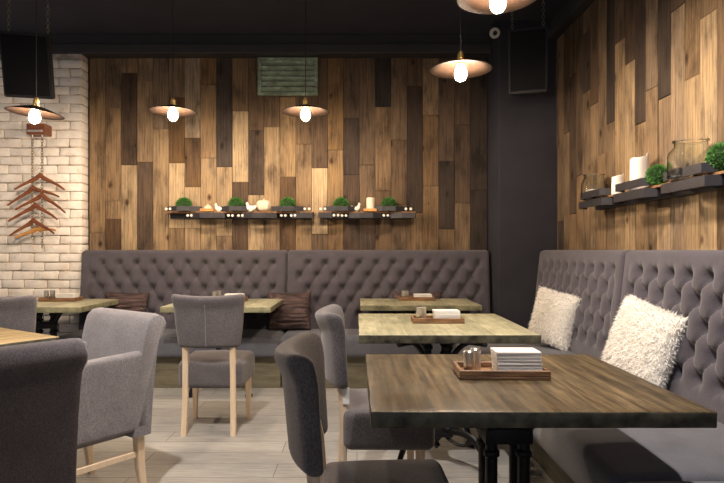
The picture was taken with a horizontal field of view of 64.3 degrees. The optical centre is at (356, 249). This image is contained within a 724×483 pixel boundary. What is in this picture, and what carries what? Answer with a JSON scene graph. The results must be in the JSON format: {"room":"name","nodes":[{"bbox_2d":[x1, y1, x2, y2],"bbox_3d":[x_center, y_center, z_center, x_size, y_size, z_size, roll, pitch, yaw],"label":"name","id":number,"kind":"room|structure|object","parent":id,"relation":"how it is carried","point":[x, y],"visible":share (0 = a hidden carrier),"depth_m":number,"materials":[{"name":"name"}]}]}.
{"room":"restaurant","nodes":[
{"label":"restaurant","id":0,"kind":"room"},
{"bbox_2d":[0,54,87,335],"bbox_3d":[-3.971,-0.448,5.572,2.725,3.305,0.257,0,0,0],"label":"wall","id":1,"kind":"structure","parent":0,"point":[26,268],"depth_m":5.46,"materials":[{"name":"brick"}]},
{"bbox_2d":[27,123,51,137],"bbox_3d":[-2.970,-1.107,5.378,0.170,0.125,0.145,0,0,0],"label":"wall bracket","id":2,"kind":"object","parent":1,"relation":"attached to","point":[39,129],"visible":0.98,"depth_m":5.32,"materials":[{"name":"brown wood"}]},
{"bbox_2d":[31,137,33,239],"bbox_3d":[-3.015,-0.575,5.350,0.021,0.966,0.020,0,0,45],"label":"hanging chain","id":3,"kind":"object","parent":2,"relation":"hanging from","point":[31,137],"visible":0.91,"depth_m":5.35,"materials":[{"name":"metal"}]},
{"bbox_2d":[8,198,57,221],"bbox_3d":[-2.990,-0.371,5.328,0.463,0.227,0.046,0,0,0],"label":"hanger","id":4,"kind":"object","parent":3,"relation":"hanging from","point":[35,205],"visible":1,"depth_m":5.32,"materials":[{"name":"brown wood"}]},
{"bbox_2d":[7,183,59,205],"bbox_3d":[-2.986,-0.525,5.328,0.485,0.239,0.046,0,0,0],"label":"hanger","id":5,"kind":"object","parent":3,"relation":"hanging from","point":[32,187],"visible":1,"depth_m":5.32,"materials":[{"name":"brown wood"}]},
{"bbox_2d":[14,225,55,237],"bbox_3d":[-2.972,-0.184,5.333,0.386,0.160,0.046,0,0,0],"label":"hanger","id":6,"kind":"object","parent":3,"relation":"hanging from","point":[34,230],"visible":0.91,"depth_m":5.33,"materials":[{"name":"brown wood"}]},
{"bbox_2d":[41,136,43,247],"bbox_3d":[-2.925,-0.535,5.350,0.021,1.046,0.020,0,0,45],"label":"hanging chain","id":7,"kind":"object","parent":2,"relation":"hanging from","point":[41,136],"visible":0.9,"depth_m":5.35,"materials":[{"name":"metal"}]},
{"bbox_2d":[9,213,54,235],"bbox_3d":[-2.979,-0.232,5.293,0.419,0.218,0.046,0,0,0],"label":"hanger","id":8,"kind":"object","parent":7,"relation":"hanging from","point":[33,220],"visible":1,"depth_m":5.29,"materials":[{"name":"brown wood"}]},
{"bbox_2d":[14,168,64,189],"bbox_3d":[-2.909,-0.650,5.293,0.471,0.210,0.046,0,0,0],"label":"hanger","id":9,"kind":"object","parent":7,"relation":"hanging from","point":[39,175],"visible":1,"depth_m":5.29,"materials":[{"name":"brown wood"}]},
{"bbox_2d":[15,188,65,212],"bbox_3d":[-2.901,-0.455,5.293,0.469,0.242,0.046,0,0,0],"label":"hanger","id":10,"kind":"object","parent":7,"relation":"hanging from","point":[41,195],"visible":1,"depth_m":5.29,"materials":[{"name":"brown wood"}]},
{"bbox_2d":[49,34,490,57],"bbox_3d":[-1.966,-1.956,5.520,6.468,0.188,0.160,0,0,0],"label":"ceiling beam","id":11,"kind":"structure","parent":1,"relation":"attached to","point":[88,45],"depth_m":5.47,"materials":[{"name":"paint"}]},
{"bbox_2d":[0,0,567,33],"bbox_3d":[-1.600,-2.100,2.300,7.200,0.100,7.000,0,0,0],"label":"ceiling","id":12,"kind":"structure","parent":0,"point":[66,16],"depth_m":5.04,"materials":[{"name":"paint"}]},
{"bbox_2d":[0,0,54,98],"bbox_3d":[-2.440,-1.590,4.318,0.327,0.934,0.362,0,0,-13],"label":"loudspeaker","id":13,"kind":"object","parent":12,"relation":"hanging from","point":[17,49],"visible":1,"depth_m":4.19,"materials":[{"name":"plastic"}]},
{"bbox_2d":[0,33,49,95],"bbox_3d":[-2.412,-1.343,4.194,0.300,0.408,0.108,0,0,-13],"label":"grille","id":14,"kind":"object","parent":13,"relation":"attached to","point":[17,50],"depth_m":4.19,"materials":[{"name":"fabric"}]},
{"bbox_2d":[4,0,64,123],"bbox_3d":[-2.180,-1.452,3.900,0.363,1.195,0.364,0,0,15],"label":"pendant lamp","id":15,"kind":"object","parent":12,"relation":"hanging from","point":[33,111],"visible":1,"depth_m":3.90,"materials":[{"name":"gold metal"}]},
{"bbox_2d":[31,97,39,105],"bbox_3d":[-2.174,-0.994,3.900,0.052,0.078,0.052,5,0,0],"label":"socket","id":16,"kind":"object","parent":15,"relation":"attached to","point":[36,101],"depth_m":3.89,"materials":[{"name":"gold metal"}]},
{"bbox_2d":[148,0,197,120],"bbox_3d":[-1.400,-1.515,4.380,0.364,1.070,0.364,0,0,0],"label":"pendant lamp","id":17,"kind":"object","parent":12,"relation":"hanging from","point":[173,111],"visible":1,"depth_m":4.38,"materials":[{"name":"gold metal"}]},
{"bbox_2d":[170,97,175,107],"bbox_3d":[-1.400,-1.119,4.380,0.052,0.078,0.052,0,0,0],"label":"socket","id":18,"kind":"object","parent":17,"relation":"attached to","point":[172,101],"depth_m":4.37,"materials":[{"name":"gold metal"}]},
{"bbox_2d":[282,0,328,120],"bbox_3d":[-0.395,-1.520,4.420,0.364,1.060,0.364,0,0,0],"label":"pendant lamp","id":19,"kind":"object","parent":12,"relation":"hanging from","point":[306,111],"visible":1,"depth_m":4.42,"materials":[{"name":"gold metal"}]},
{"bbox_2d":[303,97,308,107],"bbox_3d":[-0.395,-1.129,4.420,0.052,0.078,0.052,0,0,0],"label":"socket","id":20,"kind":"object","parent":19,"relation":"attached to","point":[305,101],"depth_m":4.41,"materials":[{"name":"gold metal"}]},
{"bbox_2d":[430,7,491,81],"bbox_3d":[0.612,-1.522,3.400,0.364,1.055,0.364,0,0,0],"label":"pendant lamp","id":21,"kind":"object","parent":12,"relation":"hanging from","point":[460,69],"visible":1,"depth_m":3.41,"materials":[{"name":"gold metal"}]},
{"bbox_2d":[456,51,464,63],"bbox_3d":[0.612,-1.134,3.400,0.052,0.078,0.052,0,0,0],"label":"socket","id":22,"kind":"object","parent":21,"relation":"attached to","point":[460,55],"depth_m":3.39,"materials":[{"name":"gold metal"}]},
{"bbox_2d":[489,21,499,38],"bbox_3d":[1.232,-1.972,5.154,0.094,0.155,0.063,0,0,0],"label":"ceiling spotlight","id":23,"kind":"object","parent":12,"relation":"attached to","point":[494,33],"visible":1,"depth_m":5.14,"materials":[{"name":"white plastic"}]},
{"bbox_2d":[457,0,535,13],"bbox_3d":[0.636,-1.560,2.600,0.364,0.980,0.364,0,0,0],"label":"pendant lamp","id":24,"kind":"object","parent":12,"relation":"hanging from","point":[474,6],"visible":1,"depth_m":2.70,"materials":[{"name":"gold metal"}]},
{"bbox_2d":[508,0,546,95],"bbox_3d":[1.399,-1.662,4.718,0.297,0.790,0.348,0,0,17],"label":"loudspeaker","id":25,"kind":"object","parent":12,"relation":"hanging from","point":[527,47],"visible":0.88,"depth_m":4.59,"materials":[{"name":"plastic"}]},
{"bbox_2d":[510,28,545,91],"bbox_3d":[1.361,-1.511,4.595,0.270,0.453,0.091,0,0,17],"label":"grille","id":26,"kind":"object","parent":25,"relation":"attached to","point":[527,45],"depth_m":4.59,"materials":[{"name":"fabric"}]},
{"bbox_2d":[88,58,487,331],"bbox_3d":[-0.665,-0.450,5.637,3.893,3.300,0.126,0,0,0],"label":"wall","id":27,"kind":"structure","parent":0,"point":[410,135],"depth_m":5.58,"materials":[{"name":"brown wood"}]},
{"bbox_2d":[163,206,313,218],"bbox_3d":[-1.116,-0.355,5.473,1.406,0.110,0.200,0,0,0],"label":"wall shelf","id":28,"kind":"object","parent":27,"relation":"attached to","point":[176,212],"visible":1,"depth_m":5.41,"materials":[{"name":"black wood"}]},
{"bbox_2d":[176,197,191,205],"bbox_3d":[-1.649,-0.430,5.489,0.160,0.158,0.161,0,0,0],"label":"topiary ball","id":29,"kind":"object","parent":28,"relation":"on","point":[182,201],"visible":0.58,"depth_m":5.45,"materials":[{"name":"green plant"}]},
{"bbox_2d":[200,208,214,210],"bbox_3d":[-1.409,-0.376,5.430,0.130,0.028,0.080,0,0,0],"label":"wooden dish","id":30,"kind":"object","parent":28,"relation":"on","point":[201,209],"visible":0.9,"depth_m":5.39,"materials":[{"name":"brown wood"}]},
{"bbox_2d":[215,203,221,210],"bbox_3d":[-1.298,-0.403,5.430,0.094,0.082,0.049,0,0,0],"label":"hen","id":31,"kind":"object","parent":28,"relation":"on","point":[217,207],"visible":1,"depth_m":5.41,"materials":[{"name":"white ceramic"}]},
{"bbox_2d":[228,197,243,205],"bbox_3d":[-1.153,-0.429,5.490,0.159,0.157,0.156,0,0,0],"label":"topiary ball","id":32,"kind":"object","parent":28,"relation":"on","point":[236,201],"visible":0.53,"depth_m":5.45,"materials":[{"name":"green plant"}]},
{"bbox_2d":[246,202,255,210],"bbox_3d":[-0.995,-0.407,5.400,0.104,0.091,0.055,0,0,0],"label":"hen","id":33,"kind":"object","parent":28,"relation":"on","point":[249,208],"visible":1,"depth_m":5.38,"materials":[{"name":"white ceramic"}]},
{"bbox_2d":[256,199,270,210],"bbox_3d":[-0.888,-0.426,5.470,0.143,0.128,0.143,0,0,-21],"label":"pumpkin","id":34,"kind":"object","parent":28,"relation":"on","point":[261,205],"visible":0.96,"depth_m":5.42,"materials":[{"name":"beige ceramic"}]},
{"bbox_2d":[280,197,295,205],"bbox_3d":[-0.658,-0.430,5.489,0.160,0.159,0.158,0,0,0],"label":"topiary ball","id":35,"kind":"object","parent":28,"relation":"on","point":[288,201],"visible":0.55,"depth_m":5.45,"materials":[{"name":"green plant"}]},
{"bbox_2d":[258,57,317,95],"bbox_3d":[-0.667,-1.673,5.556,0.580,0.365,0.038,0,0,0],"label":"air vent","id":36,"kind":"object","parent":27,"relation":"in","point":[277,76],"visible":1,"depth_m":5.55,"materials":[{"name":"green metal"}]},
{"bbox_2d":[318,206,415,218],"bbox_3d":[0.094,-0.355,5.473,0.919,0.110,0.200,0,0,0],"label":"wall shelf","id":37,"kind":"object","parent":27,"relation":"attached to","point":[330,212],"visible":1,"depth_m":5.40,"materials":[{"name":"black wood"}]},
{"bbox_2d":[333,197,348,205],"bbox_3d":[-0.153,-0.430,5.490,0.159,0.161,0.160,0,0,0],"label":"topiary ball","id":38,"kind":"object","parent":37,"relation":"on","point":[341,201],"visible":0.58,"depth_m":5.45,"materials":[{"name":"green plant"}]},
{"bbox_2d":[363,208,376,210],"bbox_3d":[0.123,-0.375,5.430,0.124,0.026,0.100,0,0,0],"label":"wooden block","id":39,"kind":"object","parent":37,"relation":"on","point":[364,209],"visible":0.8,"depth_m":5.38,"materials":[{"name":"brown wood"}]},
{"bbox_2d":[366,197,374,207],"bbox_3d":[0.128,-0.443,5.430,0.081,0.109,0.081,0,0,0],"label":"pillar candle","id":40,"kind":"object","parent":39,"relation":"on","point":[370,202],"visible":0.94,"depth_m":5.39,"materials":[{"name":"beige wax"}]},
{"bbox_2d":[381,197,396,205],"bbox_3d":[0.303,-0.431,5.490,0.160,0.159,0.160,0,0,0],"label":"topiary ball","id":41,"kind":"object","parent":37,"relation":"on","point":[390,201],"visible":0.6,"depth_m":5.44,"materials":[{"name":"green plant"}]},
{"bbox_2d":[76,386,547,482],"bbox_3d":[-1.600,1.250,2.300,7.200,0.100,7.000,0,0,0],"label":"floor","id":42,"kind":"structure","parent":0,"point":[259,452],"depth_m":3.46,"materials":[{"name":"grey wood"}]},
{"bbox_2d":[0,295,36,332],"bbox_3d":[-2.264,0.741,3.777,0.467,0.917,0.552,0,0,-3],"label":"dining chair","id":43,"kind":"object","parent":42,"relation":"on","point":[18,312],"visible":0.26,"depth_m":3.57,"materials":[{"name":"fabric"}]},
{"bbox_2d":[0,327,58,346],"bbox_3d":[-2.170,0.825,2.874,0.904,0.750,0.905,0,0,34],"label":"dining table","id":44,"kind":"object","parent":42,"relation":"on","point":[8,337],"visible":0.74,"depth_m":2.96,"materials":[{"name":"beige wood"}]},
{"bbox_2d":[0,338,87,482],"bbox_3d":[-1.377,0.757,2.009,0.630,0.886,0.577,0,0,37],"label":"armchair","id":45,"kind":"object","parent":42,"relation":"on","point":[40,382],"visible":1,"depth_m":1.97,"materials":[{"name":"fabric"}]},
{"bbox_2d":[35,299,118,335],"bbox_3d":[-2.660,0.825,4.930,0.962,0.750,0.783,0,0,0],"label":"dining table","id":46,"kind":"object","parent":42,"relation":"on","point":[55,310],"visible":0.48,"depth_m":4.84,"materials":[{"name":"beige wood"}]},
{"bbox_2d":[38,296,82,301],"bbox_3d":[-2.620,0.433,5.100,0.314,0.032,0.170,0,0,0],"label":"serving tray","id":47,"kind":"object","parent":46,"relation":"on","point":[42,299],"visible":0.88,"depth_m":5.01,"materials":[{"name":"brown wood"}]},
{"bbox_2d":[44,290,48,297],"bbox_3d":[-2.735,0.397,5.070,0.042,0.081,0.042,0,0,0],"label":"salt shaker","id":48,"kind":"object","parent":47,"relation":"on","point":[46,292],"visible":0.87,"depth_m":5.05,"materials":[{"name":"glass"}]},
{"bbox_2d":[50,290,54,297],"bbox_3d":[-2.705,0.397,5.118,0.042,0.081,0.042,0,0,0],"label":"salt shaker","id":49,"kind":"object","parent":47,"relation":"on","point":[52,292],"visible":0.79,"depth_m":5.10,"materials":[{"name":"glass"}]},
{"bbox_2d":[55,293,78,297],"bbox_3d":[-2.562,0.410,5.095,0.162,0.053,0.109,0,0,0],"label":"napkin stack","id":50,"kind":"object","parent":47,"relation":"on","point":[59,295],"visible":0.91,"depth_m":5.05,"materials":[{"name":"white paper"}]},
{"bbox_2d":[76,307,165,482],"bbox_3d":[-1.361,0.757,2.787,0.577,0.886,0.630,0,0,37],"label":"armchair","id":51,"kind":"object","parent":42,"relation":"on","point":[118,375],"visible":0.49,"depth_m":2.74,"materials":[{"name":"fabric"}]},
{"bbox_2d":[58,250,287,387],"bbox_3d":[-1.630,0.600,5.237,1.934,1.200,0.665,0,0,0],"label":"sofa","id":52,"kind":"object","parent":42,"relation":"on","point":[162,274],"visible":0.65,"depth_m":5.39,"materials":[{"name":"fabric"}]},
{"bbox_2d":[106,291,148,311],"bbox_3d":[-2.130,0.562,5.300,0.407,0.358,0.165,0,0,2],"label":"throw cushion","id":53,"kind":"object","parent":52,"relation":"on","point":[127,301],"visible":0.4,"depth_m":5.28,"materials":[{"name":"red fabric"}]},
{"bbox_2d":[268,291,310,330],"bbox_3d":[-0.620,0.562,5.295,0.401,0.358,0.176,0,0,-2],"label":"throw cushion","id":54,"kind":"object","parent":52,"relation":"on","point":[294,313],"visible":0.88,"depth_m":5.25,"materials":[{"name":"red fabric"}]},
{"bbox_2d":[171,294,254,436],"bbox_3d":[-0.960,0.741,3.887,0.467,0.917,0.552,0,0,0],"label":"dining chair","id":55,"kind":"object","parent":42,"relation":"on","point":[200,321],"visible":1,"depth_m":3.72,"materials":[{"name":"fabric"}]},
{"bbox_2d":[160,299,282,397],"bbox_3d":[-1.120,0.825,4.940,0.882,0.750,0.783,0,0,0],"label":"dining table","id":56,"kind":"object","parent":42,"relation":"on","point":[251,305],"visible":0.22,"depth_m":4.67,"materials":[{"name":"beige wood"}]},
{"bbox_3d":[-1.130,0.433,5.060,0.314,0.032,0.170,0,0,0],"label":"serving tray","id":57,"kind":"object","parent":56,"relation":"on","visible":0},
{"bbox_2d":[224,293,244,295],"bbox_3d":[-1.072,0.410,5.055,0.164,0.053,0.108,0,0,0],"label":"napkin stack","id":58,"kind":"object","parent":57,"relation":"on","point":[226,293],"visible":0.17,"depth_m":5.09,"materials":[{"name":"white paper"}]},
{"bbox_2d":[274,332,448,482],"bbox_3d":[0.022,0.741,1.783,0.552,0.917,0.467,0,0,-1],"label":"dining chair","id":59,"kind":"object","parent":42,"relation":"on","point":[300,359],"visible":1,"depth_m":1.75,"materials":[{"name":"fabric"}]},
{"bbox_2d":[315,304,434,460],"bbox_3d":[0.072,0.741,2.797,0.552,0.917,0.467,0,0,-2],"label":"dining chair","id":60,"kind":"object","parent":42,"relation":"on","point":[356,432],"visible":0.75,"depth_m":2.59,"materials":[{"name":"fabric"}]},
{"bbox_2d":[280,250,489,387],"bbox_3d":[0.295,0.600,5.237,1.904,1.200,0.665,0,0,0],"label":"sofa","id":61,"kind":"object","parent":42,"relation":"on","point":[341,278],"visible":0.59,"depth_m":5.39,"materials":[{"name":"fabric"}]},
{"bbox_2d":[393,292,441,313],"bbox_3d":[0.560,0.562,5.309,0.460,0.347,0.159,0,0,0],"label":"throw cushion","id":62,"kind":"object","parent":61,"relation":"on","point":[437,295],"visible":0.09,"depth_m":5.33,"materials":[{"name":"red fabric"}]},
{"bbox_2d":[360,298,481,313],"bbox_3d":[0.523,0.825,5.020,0.994,0.750,0.664,0,0,0],"label":"dining table","id":63,"kind":"object","parent":42,"relation":"on","point":[366,304],"visible":0.56,"depth_m":4.75,"materials":[{"name":"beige wood"}]},
{"bbox_2d":[398,296,434,300],"bbox_3d":[0.530,0.433,5.170,0.314,0.032,0.170,0,0,0],"label":"serving tray","id":64,"kind":"object","parent":63,"relation":"on","point":[410,298],"visible":0.94,"depth_m":5.09,"materials":[{"name":"brown wood"}]},
{"bbox_2d":[401,290,405,296],"bbox_3d":[0.415,0.397,5.140,0.042,0.081,0.042,0,0,0],"label":"salt shaker","id":65,"kind":"object","parent":64,"relation":"on","point":[403,292],"visible":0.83,"depth_m":5.12,"materials":[{"name":"glass"}]},
{"bbox_2d":[413,293,431,296],"bbox_3d":[0.588,0.415,5.165,0.163,0.043,0.110,0,0,0],"label":"napkin stack","id":66,"kind":"object","parent":64,"relation":"on","point":[419,294],"visible":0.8,"depth_m":5.12,"materials":[{"name":"white paper"}]},
{"bbox_2d":[358,314,540,458],"bbox_3d":[0.493,0.825,3.550,0.968,0.750,1.063,0,0,0],"label":"dining table","id":67,"kind":"object","parent":42,"relation":"on","point":[477,329],"visible":0.71,"depth_m":3.20,"materials":[{"name":"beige wood"}]},
{"bbox_2d":[411,315,464,323],"bbox_3d":[0.500,0.433,3.600,0.314,0.032,0.170,0,0,0],"label":"serving tray","id":68,"kind":"object","parent":67,"relation":"on","point":[429,319],"visible":0.87,"depth_m":3.52,"materials":[{"name":"brown wood"}]},
{"bbox_2d":[416,307,421,317],"bbox_3d":[0.385,0.397,3.570,0.042,0.081,0.042,0,0,0],"label":"salt shaker","id":69,"kind":"object","parent":68,"relation":"on","point":[418,309],"visible":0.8,"depth_m":3.55,"materials":[{"name":"glass"}]},
{"bbox_2d":[422,307,425,317],"bbox_3d":[0.415,0.397,3.618,0.042,0.081,0.042,0,0,0],"label":"salt shaker","id":70,"kind":"object","parent":68,"relation":"on","point":[423,308],"visible":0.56,"depth_m":3.60,"materials":[{"name":"glass"}]},
{"bbox_2d":[432,309,460,317],"bbox_3d":[0.556,0.406,3.595,0.164,0.063,0.108,0,0,0],"label":"napkin stack","id":71,"kind":"object","parent":68,"relation":"on","point":[437,313],"visible":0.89,"depth_m":3.55,"materials":[{"name":"white paper"}]},
{"bbox_2d":[366,354,716,482],"bbox_3d":[0.520,0.825,2.045,0.968,0.750,0.893,0,0,0],"label":"dining table","id":72,"kind":"object","parent":42,"relation":"on","point":[404,390],"visible":0.86,"depth_m":1.81,"materials":[{"name":"brown wood"}]},
{"bbox_2d":[453,361,550,379],"bbox_3d":[0.515,0.433,2.075,0.314,0.032,0.170,0,0,2],"label":"serving tray","id":73,"kind":"object","parent":72,"relation":"on","point":[486,372],"visible":0.74,"depth_m":1.99,"materials":[{"name":"brown wood"}]},
{"bbox_2d":[463,350,474,369],"bbox_3d":[0.399,0.397,2.049,0.042,0.081,0.042,0,0,0],"label":"salt shaker","id":74,"kind":"object","parent":73,"relation":"on","point":[469,355],"visible":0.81,"depth_m":2.03,"materials":[{"name":"glass"}]},
{"bbox_2d":[470,347,480,369],"bbox_3d":[0.431,0.397,2.095,0.042,0.081,0.042,0,0,0],"label":"salt shaker","id":75,"kind":"object","parent":73,"relation":"on","point":[477,350],"visible":0.62,"depth_m":2.08,"materials":[{"name":"glass"}]},
{"bbox_2d":[490,347,542,369],"bbox_3d":[0.571,0.398,2.068,0.166,0.079,0.109,0,0,2],"label":"napkin stack","id":76,"kind":"object","parent":73,"relation":"on","point":[502,358],"visible":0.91,"depth_m":2.02,"materials":[{"name":"white paper"}]},
{"bbox_2d":[456,250,631,358],"bbox_3d":[1.308,0.600,4.315,0.935,1.200,1.624,0,0,0],"label":"sofa","id":77,"kind":"object","parent":42,"relation":"on","point":[596,276],"visible":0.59,"depth_m":3.99,"materials":[{"name":"fabric"}]},
{"bbox_2d":[528,286,580,350],"bbox_3d":[1.463,0.511,4.278,0.229,0.482,0.429,0,0,-39],"label":"fur pillow","id":78,"kind":"object","parent":77,"relation":"on","point":[553,315],"visible":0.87,"depth_m":4.20,"materials":[{"name":"white fur"}]},
{"bbox_2d":[530,250,723,482],"bbox_3d":[1.308,0.600,2.688,0.935,1.200,1.609,0,0,0],"label":"sofa","id":79,"kind":"object","parent":42,"relation":"on","point":[687,283],"visible":0.48,"depth_m":2.54,"materials":[{"name":"fabric"}]},
{"bbox_2d":[600,293,687,388],"bbox_3d":[1.500,0.507,3.039,0.253,0.527,0.577,0,0,-5],"label":"fur pillow","id":80,"kind":"object","parent":79,"relation":"on","point":[644,339],"visible":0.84,"depth_m":2.92,"materials":[{"name":"white fur"}]},
{"bbox_2d":[627,481,723,482],"bbox_3d":[1.308,0.600,1.087,0.935,1.200,1.569,0,0,0],"label":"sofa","id":81,"kind":"object","parent":42,"relation":"on","point":[642,481],"visible":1,"depth_m":1.83,"materials":[{"name":"fabric"}]},
{"bbox_2d":[488,21,557,328],"bbox_3d":[1.535,-0.430,5.425,0.530,3.260,0.550,0,0,0],"label":"wall","id":82,"kind":"structure","parent":0,"point":[522,130],"depth_m":5.15,"materials":[{"name":"paint"}]},
{"bbox_2d":[557,0,723,249],"bbox_3d":[1.847,-0.450,2.230,0.126,3.300,6.740,0,0,0],"label":"wall","id":83,"kind":"structure","parent":0,"point":[635,78],"depth_m":3.70,"materials":[{"name":"brown wood"}]},
{"bbox_2d":[548,0,594,37],"bbox_3d":[1.780,-1.968,1.974,0.160,0.165,6.348,0,0,0],"label":"trim","id":84,"kind":"structure","parent":83,"relation":"attached to","point":[571,10],"depth_m":4.75,"materials":[{"name":"paint"}]},
{"bbox_2d":[579,162,723,209],"bbox_3d":[1.688,-0.349,3.110,0.190,0.110,2.300,0,0,0],"label":"wall shelf","id":85,"kind":"object","parent":83,"relation":"attached to","point":[714,181],"visible":1,"depth_m":3.19,"materials":[{"name":"black wood"}]},
{"bbox_2d":[581,173,607,200],"bbox_3d":[1.680,-0.446,4.080,0.176,0.180,0.176,0,0,0],"label":"glass jar","id":86,"kind":"object","parent":85,"relation":"on","point":[592,181],"visible":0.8,"depth_m":4.01,"materials":[{"name":"white"}]},
{"bbox_2d":[611,173,624,194],"bbox_3d":[1.680,-0.423,3.711,0.076,0.134,0.078,0,0,0],"label":"pillar candle","id":87,"kind":"object","parent":85,"relation":"on","point":[618,179],"visible":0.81,"depth_m":3.68,"materials":[{"name":"white wax"}]},
{"bbox_2d":[630,153,648,190],"bbox_3d":[1.691,-0.468,3.451,0.106,0.223,0.105,0,0,0],"label":"pillar candle","id":88,"kind":"object","parent":85,"relation":"on","point":[639,166],"visible":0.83,"depth_m":3.41,"materials":[{"name":"white wax"}]},
{"bbox_2d":[645,164,667,185],"bbox_3d":[1.666,-0.412,3.190,0.131,0.130,0.132,0,0,0],"label":"topiary ball","id":89,"kind":"object","parent":85,"relation":"on","point":[654,175],"visible":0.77,"depth_m":3.16,"materials":[{"name":"green plant"}]},
{"bbox_2d":[666,137,712,180],"bbox_3d":[1.675,-0.454,2.890,0.216,0.195,0.216,0,0,0],"label":"glass jar","id":90,"kind":"object","parent":85,"relation":"on","point":[685,152],"visible":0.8,"depth_m":2.82,"materials":[{"name":"white"}]},
{"bbox_2d":[705,141,723,172],"bbox_3d":[1.690,-0.424,2.650,0.160,0.157,0.156,0,0,0],"label":"topiary ball","id":91,"kind":"object","parent":85,"relation":"on","point":[715,155],"visible":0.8,"depth_m":2.63,"materials":[{"name":"green plant"}]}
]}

